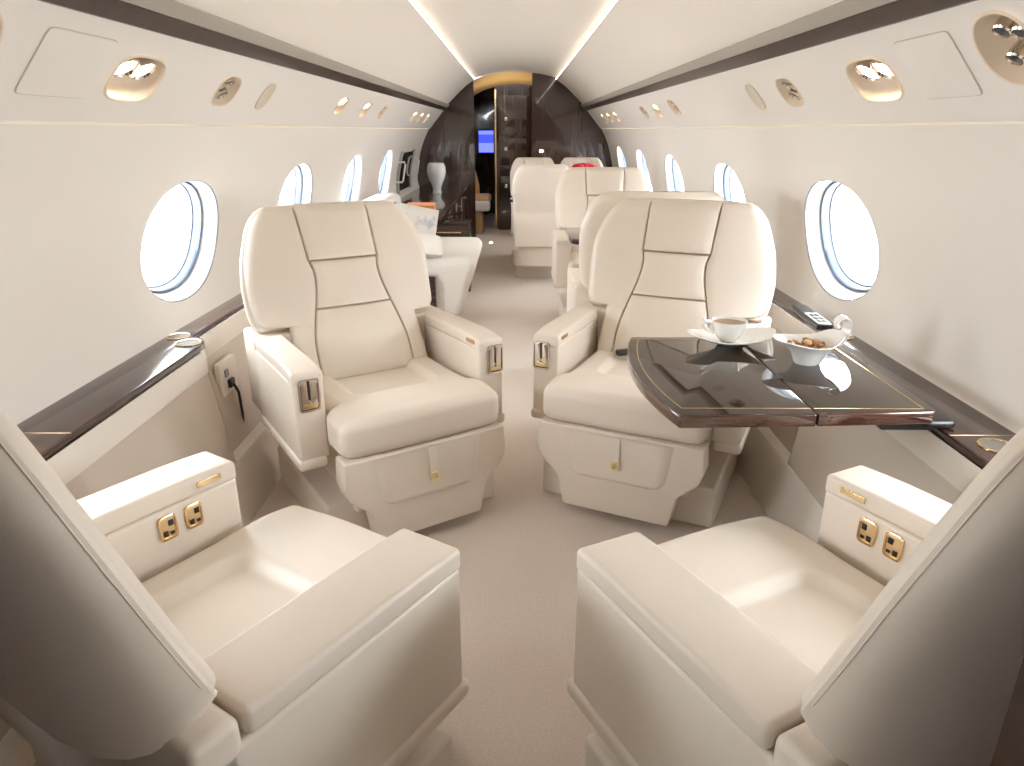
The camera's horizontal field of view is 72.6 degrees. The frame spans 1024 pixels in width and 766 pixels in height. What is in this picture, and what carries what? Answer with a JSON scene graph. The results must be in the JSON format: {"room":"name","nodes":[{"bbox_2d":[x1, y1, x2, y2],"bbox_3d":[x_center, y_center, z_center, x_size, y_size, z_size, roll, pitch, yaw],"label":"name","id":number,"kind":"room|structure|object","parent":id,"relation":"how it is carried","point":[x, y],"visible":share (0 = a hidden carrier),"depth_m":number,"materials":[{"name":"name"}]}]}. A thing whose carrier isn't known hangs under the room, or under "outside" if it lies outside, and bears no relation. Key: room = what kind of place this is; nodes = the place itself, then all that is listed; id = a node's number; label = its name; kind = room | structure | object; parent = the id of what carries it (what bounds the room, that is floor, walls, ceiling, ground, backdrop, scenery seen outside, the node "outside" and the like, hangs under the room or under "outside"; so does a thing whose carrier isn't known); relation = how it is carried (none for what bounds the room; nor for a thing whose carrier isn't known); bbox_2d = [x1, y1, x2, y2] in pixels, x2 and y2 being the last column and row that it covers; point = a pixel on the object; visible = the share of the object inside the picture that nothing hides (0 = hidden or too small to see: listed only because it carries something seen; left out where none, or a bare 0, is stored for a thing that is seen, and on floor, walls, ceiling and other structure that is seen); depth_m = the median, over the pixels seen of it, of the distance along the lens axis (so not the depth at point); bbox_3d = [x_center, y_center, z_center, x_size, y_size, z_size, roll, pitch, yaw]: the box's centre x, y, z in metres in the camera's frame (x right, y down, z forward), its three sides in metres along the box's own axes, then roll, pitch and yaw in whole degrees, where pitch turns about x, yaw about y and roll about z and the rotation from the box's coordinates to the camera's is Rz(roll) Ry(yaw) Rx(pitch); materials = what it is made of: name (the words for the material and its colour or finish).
{"room":"aircraft cabin","nodes":[
{"label":"aircraft cabin","id":0,"kind":"room"},
{"bbox_2d":[0,124,428,740],"bbox_3d":[-1.003,-0.756,3.567,0.219,1.035,9.410,0,20,0],"label":"wall","id":1,"kind":"structure","parent":0,"point":[78,202],"depth_m":1.88,"materials":[{"name":"white"}]},
{"bbox_2d":[17,293,243,460],"bbox_3d":[-1.030,-0.216,2.439,0.171,0.027,4.040,0,20,0],"label":"ledge","id":2,"kind":"object","parent":1,"relation":"attached to","point":[51,429],"visible":0.76,"depth_m":1.76,"materials":[{"name":"brown wood"}]},
{"bbox_2d":[166,333,190,339],"bbox_3d":[-1.055,-0.146,2.204,0.072,0.006,0.072,0,20,0],"label":"cup holder","id":3,"kind":"object","parent":2,"relation":"on","point":[176,336],"visible":0.98,"depth_m":2.21,"materials":[{"name":"gold metal"}]},
{"bbox_2d":[175,339,201,346],"bbox_3d":[-0.993,-0.122,2.137,0.076,0.006,0.076,0,20,0],"label":"cup holder","id":4,"kind":"object","parent":2,"relation":"on","point":[186,342],"visible":1,"depth_m":2.14,"materials":[{"name":"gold metal"}]},
{"bbox_2d":[0,421,280,765],"bbox_3d":[-0.907,0.244,2.605,0.088,0.205,4.040,0,20,0],"label":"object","id":5,"kind":"structure","parent":1,"relation":"attached to","point":[257,465],"depth_m":2.36,"materials":[{"name":"beige"}]},
{"bbox_2d":[145,180,218,301],"bbox_3d":[-1.141,-0.478,2.339,0.190,0.395,0.569,0,20,0],"label":"window","id":6,"kind":"structure","parent":1,"relation":"in","point":[189,267],"depth_m":2.54,"materials":[{"name":"grey"}]},
{"bbox_2d":[0,121,424,128],"bbox_3d":[-0.962,-1.245,3.390,0.003,0.005,9.410,0,20,0],"label":"trim","id":7,"kind":"structure","parent":1,"relation":"attached to","point":[1,122],"depth_m":1.86,"materials":[{"name":"plastic"}]},
{"bbox_2d":[213,353,244,421],"bbox_3d":[-0.970,0.068,2.438,0.053,0.320,0.135,0,20,0],"label":"outlet","id":8,"kind":"object","parent":1,"relation":"attached to","point":[225,372],"visible":0.93,"depth_m":2.39,"materials":[{"name":"beige"}]},
{"bbox_2d":[285,163,312,204],"bbox_3d":[-1.134,-0.909,3.528,0.190,0.395,0.569,0,20,0],"label":"window","id":9,"kind":"structure","parent":1,"relation":"in","point":[300,179],"depth_m":3.74,"materials":[{"name":"grey"}]},
{"bbox_2d":[342,155,362,200],"bbox_3d":[-1.126,-1.345,4.732,0.190,0.395,0.569,0,20,0],"label":"window","id":10,"kind":"structure","parent":1,"relation":"in","point":[350,189],"depth_m":4.96,"materials":[{"name":"grey"}]},
{"bbox_2d":[379,150,392,192],"bbox_3d":[-1.118,-1.782,5.935,0.190,0.395,0.569,0,20,0],"label":"window","id":11,"kind":"structure","parent":1,"relation":"in","point":[385,172],"depth_m":6.16,"materials":[{"name":"grey"}]},
{"bbox_2d":[396,149,419,193],"bbox_3d":[-1.035,-2.127,6.963,0.110,0.379,0.988,0,20,0],"label":"wall screen","id":12,"kind":"object","parent":1,"relation":"attached to","point":[403,178],"visible":1,"depth_m":6.84,"materials":[{"name":"black"}]},
{"bbox_2d":[0,0,443,128],"bbox_3d":[-0.876,-1.339,3.355,0.185,0.195,9.410,0,20,0],"label":"panel","id":13,"kind":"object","parent":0,"point":[194,73],"depth_m":1.85,"materials":[{"name":"white"}]},
{"bbox_2d":[0,13,3,41],"bbox_3d":[-0.873,-0.547,1.100,0.111,0.126,0.144,0,20,0],"label":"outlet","id":14,"kind":"object","parent":13,"relation":"attached to","point":[1,17],"visible":1,"depth_m":1.15,"materials":[{"name":"beige"}]},
{"bbox_2d":[14,26,117,98],"bbox_3d":[-0.873,-0.626,1.374,0.096,0.114,0.235,0,20,0],"label":"hatch cover","id":15,"kind":"object","parent":13,"relation":"attached to","point":[48,72],"visible":1,"depth_m":1.36,"materials":[{"name":"white"}]},
{"bbox_2d":[103,55,166,101],"bbox_3d":[-0.887,-0.722,1.627,0.102,0.120,0.229,0,20,0],"label":"reading lamp","id":16,"kind":"object","parent":13,"relation":"attached to","point":[135,78],"visible":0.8,"depth_m":1.66,"materials":[{"name":"beige"}]},
{"bbox_2d":[211,76,241,106],"bbox_3d":[-0.888,-0.907,2.134,0.102,0.113,0.157,0,20,0],"label":"outlet","id":17,"kind":"object","parent":13,"relation":"attached to","point":[228,89],"visible":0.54,"depth_m":2.17,"materials":[{"name":"beige"}]},
{"bbox_2d":[38,0,446,110],"bbox_3d":[-0.769,-1.441,3.317,0.046,0.037,9.410,0,20,0],"label":"trim","id":18,"kind":"structure","parent":13,"relation":"attached to","point":[119,11],"depth_m":1.74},
{"bbox_2d":[255,83,275,109],"bbox_3d":[-0.872,-1.014,2.467,0.074,0.086,0.100,0,20,0],"label":"air vent","id":19,"kind":"object","parent":13,"relation":"in","point":[268,92],"visible":1,"depth_m":2.46,"materials":[{"name":"beige plastic"}]},
{"bbox_2d":[121,0,448,106],"bbox_3d":[-0.741,-1.470,3.307,0.043,0.034,9.410,0,20,0],"label":"trim","id":20,"kind":"structure","parent":13,"relation":"attached to","point":[172,8],"depth_m":1.98,"materials":[{"name":"beige"}]},
{"bbox_2d":[333,97,348,114],"bbox_3d":[-0.873,-1.413,3.514,0.093,0.113,0.185,0,20,0],"label":"reading lamp","id":21,"kind":"object","parent":13,"relation":"attached to","point":[342,104],"visible":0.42,"depth_m":3.56,"materials":[{"name":"beige"}]},
{"bbox_2d":[359,103,371,116],"bbox_3d":[-0.872,-1.618,4.088,0.091,0.111,0.185,0,20,0],"label":"reading lamp","id":22,"kind":"object","parent":13,"relation":"attached to","point":[367,106],"visible":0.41,"depth_m":4.14,"materials":[{"name":"beige"}]},
{"bbox_2d":[377,106,387,118],"bbox_3d":[-0.873,-1.808,4.615,0.098,0.108,0.174,0,20,0],"label":"outlet","id":23,"kind":"object","parent":13,"relation":"attached to","point":[382,112],"visible":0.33,"depth_m":4.67,"materials":[{"name":"beige"}]},
{"bbox_2d":[176,0,473,103],"bbox_3d":[-0.589,-1.618,3.252,0.298,0.285,9.410,0,20,0],"label":"ceiling","id":24,"kind":"structure","parent":0,"point":[391,41],"depth_m":2.95,"materials":[{"name":"beige"}]},
{"bbox_2d":[409,0,472,76],"bbox_3d":[-0.439,-1.725,3.212,0.001,0.006,9.410,0,20,0],"label":"trim","id":25,"kind":"structure","parent":24,"relation":"attached to","point":[409,0],"depth_m":3.96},
{"bbox_2d":[474,87,495,212],"bbox_3d":[-0.083,-3.549,10.574,1.100,1.900,0.100,0,20,0],"label":"wall","id":26,"kind":"structure","parent":0,"point":[484,100],"depth_m":10.52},
{"bbox_2d":[478,129,493,153],"bbox_3d":[-0.384,-3.589,10.362,0.240,0.340,0.036,0,20,0],"label":"monitor","id":27,"kind":"object","parent":26,"relation":"attached to","point":[485,136],"visible":0.94,"depth_m":10.35,"materials":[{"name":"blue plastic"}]},
{"bbox_2d":[474,72,531,94],"bbox_3d":[0.038,-3.423,8.183,1.240,0.365,0.980,0,20,0],"label":"ceiling","id":28,"kind":"structure","parent":0,"point":[488,81],"depth_m":8.12,"materials":[{"name":"gold metal"}]},
{"bbox_2d":[251,213,767,765],"bbox_3d":[0.030,-0.575,5.163,2.260,0.001,12.300,0,20,0],"label":"floor","id":29,"kind":"structure","parent":0,"point":[518,570],"depth_m":2.10,"materials":[{"name":"beige carpet"}]},
{"bbox_2d":[0,408,468,765],"bbox_3d":[-0.506,0.349,1.148,0.696,1.001,0.805,13,23,31],"label":"chair","id":30,"kind":"object","parent":29,"relation":"on","point":[142,623],"visible":1,"depth_m":0.94,"materials":[{"name":"beige leather"}]},
{"bbox_2d":[157,513,178,541],"bbox_3d":[-0.660,0.277,1.338,0.005,0.052,0.037,13,23,31],"label":"outlet","id":31,"kind":"object","parent":30,"relation":"attached to","point":[167,523],"depth_m":1.34,"materials":[{"name":"gold metal"}]},
{"bbox_2d":[161,516,175,538],"bbox_3d":[-0.661,0.277,1.338,0.003,0.042,0.028,13,23,31],"label":"socket","id":32,"kind":"object","parent":30,"relation":"attached to","point":[165,527],"depth_m":1.34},
{"bbox_2d":[184,501,203,528],"bbox_3d":[-0.630,0.262,1.381,0.005,0.052,0.037,13,23,31],"label":"outlet","id":33,"kind":"object","parent":30,"relation":"attached to","point":[193,510],"depth_m":1.38,"materials":[{"name":"gold metal"}]},
{"bbox_2d":[187,504,201,525],"bbox_3d":[-0.630,0.262,1.381,0.003,0.042,0.028,13,23,31],"label":"socket","id":34,"kind":"object","parent":30,"relation":"attached to","point":[191,514],"depth_m":1.38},
{"bbox_2d":[196,473,220,488],"bbox_3d":[-0.606,0.195,1.394,0.003,0.013,0.054,13,23,31],"label":"switch","id":35,"kind":"object","parent":30,"relation":"attached to","point":[217,476],"depth_m":1.39,"materials":[{"name":"metal"}]},
{"bbox_2d":[142,506,386,658],"bbox_3d":[-0.452,0.423,1.264,0.437,0.132,0.552,13,23,31],"label":"seat cushion","id":36,"kind":"object","parent":30,"relation":"on","point":[216,594],"depth_m":1.31,"materials":[{"name":"beige leather"}]},
{"bbox_2d":[240,200,504,536],"bbox_3d":[-0.469,-0.082,2.375,0.716,0.973,0.860,-12,23,-31],"label":"chair","id":37,"kind":"object","parent":29,"relation":"on","point":[382,404],"visible":1,"depth_m":2.31,"materials":[{"name":"beige leather"}]},
{"bbox_2d":[309,255,388,307],"bbox_3d":[-0.573,-0.358,2.445,0.272,0.149,0.103,-12,23,-31],"label":"cushion","id":38,"kind":"object","parent":37,"relation":"on","point":[335,281],"depth_m":2.43,"materials":[{"name":"beige leather"}]},
{"bbox_2d":[315,299,412,379],"bbox_3d":[-0.525,-0.152,2.440,0.334,0.232,0.135,-12,23,-31],"label":"lumbar cushion","id":39,"kind":"object","parent":37,"relation":"on","point":[357,338],"depth_m":2.42,"materials":[{"name":"beige leather"}]},
{"bbox_2d":[322,356,497,458],"bbox_3d":[-0.400,0.045,2.308,0.535,0.132,0.552,-12,23,-31],"label":"seat cushion","id":40,"kind":"object","parent":37,"relation":"on","point":[383,407],"depth_m":2.14,"materials":[{"name":"beige leather"}]},
{"bbox_2d":[466,337,474,344],"bbox_3d":[-0.138,-0.140,2.316,0.003,0.013,0.054,-12,23,-31],"label":"switch","id":41,"kind":"object","parent":37,"relation":"attached to","point":[467,339],"depth_m":2.31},
{"bbox_2d":[365,193,481,314],"bbox_3d":[-0.634,-0.899,4.912,0.805,0.780,1.060,0,20,0],"label":"sofa","id":42,"kind":"object","parent":29,"relation":"on","point":[451,274],"visible":0.27,"depth_m":4.52,"materials":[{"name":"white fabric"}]},
{"bbox_2d":[394,202,438,234],"bbox_3d":[-0.647,-1.028,4.594,0.349,0.323,0.160,-4,20,-11],"label":"cushion","id":43,"kind":"object","parent":42,"relation":"on","point":[425,220],"visible":0.4,"depth_m":4.55,"materials":[{"name":"fabric"}]},
{"bbox_2d":[419,234,442,257],"bbox_3d":[-0.548,-0.881,4.476,0.217,0.141,0.185,-3,20,-7],"label":"cushion","id":44,"kind":"object","parent":42,"relation":"on","point":[433,244],"visible":0.57,"depth_m":4.42,"materials":[{"name":"white fabric"}]},
{"bbox_2d":[401,187,471,291],"bbox_3d":[-0.696,-1.492,6.804,0.755,0.605,2.814,0,20,0],"label":"credenza","id":45,"kind":"object","parent":29,"relation":"on","point":[451,203],"visible":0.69,"depth_m":6.42,"materials":[{"name":"black wood"}]},
{"bbox_2d":[407,202,435,209],"bbox_3d":[-0.739,-1.426,5.657,0.234,0.052,0.273,-1,20,-3],"label":"book","id":46,"kind":"object","parent":45,"relation":"on","point":[431,205],"visible":0.44,"depth_m":5.61,"materials":[{"name":"orange paper"}]},
{"bbox_2d":[401,187,465,217],"bbox_3d":[-0.803,-1.770,6.723,0.540,0.027,2.778,0,20,0],"label":"countertop","id":47,"kind":"structure","parent":45,"relation":"on","point":[444,200],"depth_m":6.87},
{"bbox_2d":[427,163,445,193],"bbox_3d":[-0.775,-2.105,7.167,0.196,0.300,0.196,0,20,0],"label":"vase","id":48,"kind":"object","parent":45,"relation":"on","point":[436,172],"visible":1,"depth_m":7.09,"materials":[{"name":"white ceramic"}]},
{"bbox_2d":[475,171,490,233],"bbox_3d":[-0.455,-2.370,8.762,0.379,0.920,0.515,0,20,0],"label":"seat","id":49,"kind":"object","parent":29,"relation":"on","point":[483,200],"visible":0.46,"depth_m":8.65,"materials":[{"name":"wood"}]},
{"bbox_2d":[498,95,531,229],"bbox_3d":[0.093,-2.764,8.821,0.525,1.620,0.120,0,20,0],"label":"tall cabinet","id":50,"kind":"object","parent":29,"relation":"on","point":[514,111],"visible":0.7,"depth_m":8.67,"materials":[{"name":"brown wood"}]},
{"bbox_2d":[510,157,553,263],"bbox_3d":[0.212,-1.690,6.823,0.465,0.963,0.726,0,20,0],"label":"chair","id":51,"kind":"object","parent":29,"relation":"on","point":[517,162],"visible":0.22,"depth_m":6.90,"materials":[{"name":"beige leather"}]},
{"bbox_2d":[513,164,567,277],"bbox_3d":[0.252,-1.392,6.001,0.491,0.963,0.709,0,20,0],"label":"chair","id":52,"kind":"object","parent":29,"relation":"on","point":[534,185],"visible":0.65,"depth_m":5.74,"materials":[{"name":"beige leather"}]},
{"bbox_2d":[565,228,580,244],"bbox_3d":[0.625,-0.565,4.174,0.600,0.655,0.520,0,20,0],"label":"side table","id":53,"kind":"object","parent":29,"relation":"on","point":[572,234],"visible":0.16,"depth_m":4.01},
{"bbox_2d":[561,157,602,167],"bbox_3d":[0.687,-1.689,6.820,0.465,0.963,0.726,0,20,0],"label":"chair","id":54,"kind":"object","parent":29,"relation":"on","point":[568,162],"visible":0.06,"depth_m":6.89,"materials":[{"name":"beige leather"}]},
{"bbox_2d":[551,167,652,316],"bbox_3d":[0.623,-0.896,4.606,0.702,0.983,0.742,0,20,0],"label":"chair","id":55,"kind":"object","parent":29,"relation":"on","point":[577,188],"visible":0.28,"depth_m":4.68,"materials":[{"name":"beige leather"}]},
{"bbox_2d":[568,252,578,267],"bbox_3d":[0.622,-0.769,4.551,0.535,0.132,0.552,0,20,0],"label":"seat cushion","id":56,"kind":"object","parent":55,"relation":"on","point":[573,259],"depth_m":4.40,"materials":[{"name":"beige leather"}]},
{"bbox_2d":[566,191,724,311],"bbox_3d":[0.612,-0.423,3.302,0.681,0.983,0.741,0,20,0],"label":"chair","id":57,"kind":"object","parent":29,"relation":"on","point":[577,278],"visible":0.19,"depth_m":2.90,"materials":[{"name":"beige leather"}]},
{"bbox_2d":[531,198,775,527],"bbox_3d":[0.503,-0.114,2.464,0.716,0.973,0.860,9,22,24],"label":"chair","id":58,"kind":"object","parent":29,"relation":"on","point":[660,267],"visible":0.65,"depth_m":2.44,"materials":[{"name":"beige leather"}]},
{"bbox_2d":[616,348,627,355],"bbox_3d":[0.414,-0.113,2.546,0.068,0.020,0.026,-7,21,-18],"label":"belt","id":59,"kind":"object","parent":58,"relation":"on","point":[620,352],"visible":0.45,"depth_m":2.53,"materials":[{"name":"black metal"}]},
{"bbox_2d":[543,350,711,443],"bbox_3d":[0.448,0.015,2.389,0.535,0.132,0.552,9,22,24],"label":"seat cushion","id":60,"kind":"object","parent":58,"relation":"on","point":[590,393],"depth_m":2.21,"materials":[{"name":"beige leather"}]},
{"bbox_2d":[613,293,708,359],"bbox_3d":[0.547,-0.187,2.535,0.334,0.232,0.135,9,22,24],"label":"lumbar cushion","id":61,"kind":"object","parent":58,"relation":"on","point":[636,314],"depth_m":2.53,"materials":[{"name":"beige leather"}]},
{"bbox_2d":[633,250,709,299],"bbox_3d":[0.585,-0.394,2.545,0.272,0.149,0.103,9,22,24],"label":"cushion","id":62,"kind":"object","parent":58,"relation":"on","point":[657,274],"depth_m":2.53,"materials":[{"name":"beige leather"}]},
{"bbox_2d":[567,427,1023,765],"bbox_3d":[0.522,0.365,1.104,0.696,1.001,0.805,-10,22,-25],"label":"chair","id":63,"kind":"object","parent":29,"relation":"on","point":[895,637],"visible":1,"depth_m":0.90,"materials":[{"name":"beige leather"}]},
{"bbox_2d":[658,516,884,672],"bbox_3d":[0.478,0.437,1.225,0.437,0.132,0.552,-10,22,-25],"label":"seat cushion","id":64,"kind":"object","parent":63,"relation":"on","point":[802,594],"depth_m":1.28,"materials":[{"name":"beige leather"}]},
{"bbox_2d":[840,486,865,503],"bbox_3d":[0.654,0.215,1.338,0.003,0.013,0.054,-10,22,-25],"label":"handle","id":65,"kind":"object","parent":63,"relation":"attached to","point":[852,494],"depth_m":1.34,"materials":[{"name":"gold metal"}]},
{"bbox_2d":[859,521,873,543],"bbox_3d":[0.674,0.283,1.323,0.003,0.042,0.028,-10,22,-25],"label":"socket","id":66,"kind":"object","parent":63,"relation":"attached to","point":[866,528],"depth_m":1.32,"materials":[{"name":"gold metal"}]},
{"bbox_2d":[856,517,877,546],"bbox_3d":[0.673,0.283,1.323,0.005,0.052,0.037,-10,22,-25],"label":"outlet","id":67,"kind":"object","parent":63,"relation":"attached to","point":[866,527],"depth_m":1.32,"materials":[{"name":"gold metal"}]},
{"bbox_2d":[885,535,900,558],"bbox_3d":[0.699,0.299,1.277,0.003,0.042,0.028,-10,22,-25],"label":"socket","id":68,"kind":"object","parent":63,"relation":"attached to","point":[892,542],"depth_m":1.27,"materials":[{"name":"gold metal"}]},
{"bbox_2d":[882,531,904,561],"bbox_3d":[0.698,0.300,1.276,0.005,0.052,0.037,-10,22,-25],"label":"outlet","id":69,"kind":"object","parent":63,"relation":"attached to","point":[893,542],"depth_m":1.27,"materials":[{"name":"gold metal"}]},
{"bbox_3d":[0.524,-1.381,6.431,1.070,0.650,0.400,0,20,0],"label":"conference table","id":70,"kind":"object","parent":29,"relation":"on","visible":0},
{"bbox_2d":[570,163,596,167],"bbox_3d":[0.644,-1.819,6.251,0.264,0.296,0.247,0,20,0],"label":"flowers","id":71,"kind":"object","parent":70,"relation":"on","point":[576,164],"visible":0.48,"depth_m":6.17,"materials":[{"name":"red plant"}]},
{"bbox_2d":[412,0,614,77],"bbox_3d":[0.007,-1.764,3.195,0.894,0.062,9.410,0,20,0],"label":"ceiling","id":72,"kind":"structure","parent":0,"point":[487,36],"depth_m":4.26,"materials":[{"name":"beige"}]},
{"bbox_2d":[496,84,531,228],"bbox_3d":[0.099,-2.933,8.861,0.595,1.910,0.060,0,20,0],"label":"wall","id":73,"kind":"structure","parent":0,"point":[512,89],"depth_m":8.60,"materials":[{"name":"wood"}]},
{"bbox_2d":[494,89,496,228],"bbox_3d":[-0.206,-2.821,8.861,0.025,1.700,0.040,0,20,0],"label":"trim","id":74,"kind":"structure","parent":73,"relation":"attached to","point":[495,123],"depth_m":8.82,"materials":[{"name":"gold metal"}]},
{"bbox_2d":[417,73,611,236],"bbox_3d":[0.035,-2.562,7.942,2.297,1.840,0.060,0,20,0],"label":"wall","id":75,"kind":"structure","parent":0,"point":[562,128],"depth_m":7.83,"materials":[{"name":"wood"}]},
{"bbox_2d":[556,0,843,103],"bbox_3d":[0.603,-1.616,3.245,0.298,0.285,9.410,0,20,0],"label":"ceiling","id":76,"kind":"structure","parent":0,"point":[636,41],"depth_m":2.95,"materials":[{"name":"beige"}]},
{"bbox_2d":[587,0,1023,128],"bbox_3d":[0.889,-1.335,3.345,0.185,0.195,9.410,0,20,0],"label":"wall","id":77,"kind":"structure","parent":0,"point":[818,73],"depth_m":1.88,"materials":[{"name":"white"}]},
{"bbox_2d":[639,106,649,118],"bbox_3d":[0.903,-1.828,4.671,0.098,0.108,0.174,0,20,0],"label":"outlet","id":78,"kind":"object","parent":77,"relation":"attached to","point":[641,108],"visible":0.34,"depth_m":4.73,"materials":[{"name":"beige"}]},
{"bbox_2d":[651,104,663,117],"bbox_3d":[0.896,-1.676,4.248,0.091,0.111,0.185,0,20,0],"label":"reading lamp","id":79,"kind":"object","parent":77,"relation":"attached to","point":[655,108],"visible":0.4,"depth_m":4.30,"materials":[{"name":"beige"}]},
{"bbox_2d":[667,99,680,115],"bbox_3d":[0.894,-1.508,3.777,0.100,0.110,0.174,0,20,0],"label":"air vent","id":80,"kind":"object","parent":77,"relation":"attached to","point":[672,105],"visible":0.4,"depth_m":3.83,"materials":[{"name":"beige"}]},
{"bbox_2d":[581,0,896,106],"bbox_3d":[0.755,-1.467,3.298,0.043,0.034,9.410,0,20,0],"label":"trim","id":81,"kind":"structure","parent":77,"relation":"attached to","point":[846,8],"depth_m":1.98,"materials":[{"name":"beige"}]},
{"bbox_2d":[745,84,765,109],"bbox_3d":[0.875,-1.028,2.504,0.074,0.086,0.100,0,20,0],"label":"air vent","id":82,"kind":"object","parent":77,"relation":"in","point":[753,94],"visible":1,"depth_m":2.50,"materials":[{"name":"beige plastic"}]},
{"bbox_2d":[583,0,977,109],"bbox_3d":[0.783,-1.437,3.308,0.046,0.037,9.410,0,20,0],"label":"trim","id":83,"kind":"structure","parent":77,"relation":"attached to","point":[897,11],"depth_m":1.73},
{"bbox_2d":[775,77,803,106],"bbox_3d":[0.886,-0.927,2.190,0.102,0.113,0.157,0,20,0],"label":"outlet","id":84,"kind":"object","parent":77,"relation":"attached to","point":[785,87],"visible":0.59,"depth_m":2.23,"materials":[{"name":"beige"}]},
{"bbox_2d":[845,57,904,102],"bbox_3d":[0.879,-0.739,1.673,0.102,0.120,0.229,0,20,0],"label":"reading lamp","id":85,"kind":"object","parent":77,"relation":"attached to","point":[873,79],"visible":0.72,"depth_m":1.71,"materials":[{"name":"beige"}]},
{"bbox_2d":[894,31,982,98],"bbox_3d":[0.862,-0.641,1.416,0.096,0.114,0.205,0,20,0],"label":"hatch cover","id":86,"kind":"object","parent":77,"relation":"attached to","point":[934,61],"visible":1,"depth_m":1.40,"materials":[{"name":"white"}]},
{"bbox_2d":[972,10,1023,85],"bbox_3d":[0.858,-0.580,1.194,0.116,0.131,0.153,0,20,0],"label":"outlet","id":87,"kind":"object","parent":77,"relation":"attached to","point":[997,35],"visible":0.93,"depth_m":1.23,"materials":[{"name":"beige"}]},
{"bbox_2d":[995,27,1008,33],"bbox_3d":[0.846,-0.609,1.200,0.024,0.015,0.028,0,20,0],"label":"grille","id":88,"kind":"object","parent":87,"relation":"attached to","point":[998,30],"depth_m":1.20,"materials":[{"name":"metal"}]},
{"bbox_2d":[1009,55,1022,61],"bbox_3d":[0.882,-0.570,1.218,0.024,0.015,0.028,0,20,0],"label":"grille","id":89,"kind":"object","parent":87,"relation":"attached to","point":[1012,58],"depth_m":1.22,"materials":[{"name":"metal"}]},
{"bbox_2d":[1015,29,1023,35],"bbox_3d":[0.853,-0.587,1.163,0.024,0.015,0.028,0,20,0],"label":"grille","id":90,"kind":"object","parent":87,"relation":"attached to","point":[1018,32],"depth_m":1.17,"materials":[{"name":"metal"}]},
{"bbox_2d":[602,124,1023,505],"bbox_3d":[1.016,-0.752,3.556,0.219,1.035,9.410,0,20,0],"label":"wall","id":91,"kind":"structure","parent":0,"point":[944,204],"depth_m":1.84,"materials":[{"name":"white"}]},
{"bbox_2d":[617,147,625,166],"bbox_3d":[1.171,-2.214,7.125,0.190,0.395,0.569,0,20,0],"label":"window","id":92,"kind":"structure","parent":91,"relation":"in","point":[621,160],"depth_m":7.34,"materials":[{"name":"grey"}]},
{"bbox_2d":[636,150,649,179],"bbox_3d":[1.163,-1.791,5.960,0.190,0.395,0.569,0,20,0],"label":"window","id":93,"kind":"structure","parent":91,"relation":"in","point":[640,160],"depth_m":6.17,"materials":[{"name":"grey"}]},
{"bbox_2d":[665,155,683,190],"bbox_3d":[1.156,-1.363,4.780,0.190,0.395,0.569,0,20,0],"label":"window","id":94,"kind":"structure","parent":91,"relation":"in","point":[674,181],"depth_m":5.00,"materials":[{"name":"grey"}]},
{"bbox_2d":[713,163,739,201],"bbox_3d":[1.148,-0.918,3.553,0.190,0.395,0.569,0,20,0],"label":"window","id":95,"kind":"structure","parent":91,"relation":"in","point":[725,181],"depth_m":3.75,"materials":[{"name":"grey"}]},
{"bbox_2d":[736,427,822,542],"bbox_3d":[0.917,-0.423,4.442,0.088,0.205,7.970,0,20,0],"label":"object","id":96,"kind":"structure","parent":91,"relation":"attached to","point":[762,462],"depth_m":2.32,"materials":[{"name":"beige"}]},
{"bbox_2d":[605,121,1023,128],"bbox_3d":[0.976,-1.241,3.379,0.003,0.005,9.410,0,20,0],"label":"trim","id":97,"kind":"structure","parent":91,"relation":"attached to","point":[984,122],"depth_m":1.84,"materials":[{"name":"metal"}]},
{"bbox_2d":[804,180,873,300],"bbox_3d":[1.140,-0.483,2.354,0.190,0.395,0.569,0,20,0],"label":"window","id":98,"kind":"structure","parent":91,"relation":"in","point":[833,268],"depth_m":2.55,"materials":[{"name":"grey"}]},
{"bbox_2d":[772,288,1015,468],"bbox_3d":[1.041,-0.882,4.274,0.171,0.027,7.970,0,20,0],"label":"ledge","id":99,"kind":"object","parent":91,"relation":"attached to","point":[971,425],"visible":0.46,"depth_m":1.69,"materials":[{"name":"brown wood"}]},
{"bbox_2d":[627,337,954,429],"bbox_3d":[0.637,-0.005,1.756,0.666,0.059,0.598,0,20,0],"label":"folding table","id":100,"kind":"object","parent":99,"relation":"attached to","point":[693,382],"visible":0.92,"depth_m":1.62,"materials":[{"name":"brown wood"}]},
{"bbox_2d":[687,327,775,345],"bbox_3d":[0.613,-0.129,1.954,0.249,0.040,0.157,0,20,0],"label":"saucer","id":101,"kind":"object","parent":100,"relation":"on","point":[753,335],"visible":0.8,"depth_m":1.96,"materials":[{"name":"white ceramic"}]},
{"bbox_2d":[701,316,747,342],"bbox_3d":[0.599,-0.147,1.943,0.116,0.066,0.100,-15,25,-36],"label":"coffee cup","id":102,"kind":"object","parent":101,"relation":"on","point":[728,329],"visible":1,"depth_m":1.93,"materials":[{"name":"white ceramic"}]},
{"bbox_2d":[773,315,852,365],"bbox_3d":[0.764,-0.113,1.782,0.186,0.126,0.137,0,20,0],"label":"bowl","id":103,"kind":"object","parent":100,"relation":"on","point":[832,338],"visible":0.98,"depth_m":1.77,"materials":[{"name":"white ceramic"}]},
{"bbox_2d":[792,305,832,330],"bbox_3d":[1.026,-0.228,2.389,0.052,0.026,0.280,1,20,4],"label":"remote control","id":104,"kind":"object","parent":99,"relation":"on","point":[814,319],"visible":0.98,"depth_m":2.35,"materials":[{"name":"black plastic"}]},
{"bbox_2d":[976,438,1007,452],"bbox_3d":[1.003,0.131,1.440,0.074,0.006,0.074,0,20,0],"label":"cup holder","id":105,"kind":"object","parent":99,"relation":"on","point":[994,445],"visible":0.66,"depth_m":1.45,"materials":[{"name":"gold metal"}]},
{"bbox_2d":[990,658,1023,765],"bbox_3d":[0.722,0.176,0.394,0.828,1.840,0.050,0,20,0],"label":"wall","id":106,"kind":"structure","parent":0,"point":[1009,750],"depth_m":0.43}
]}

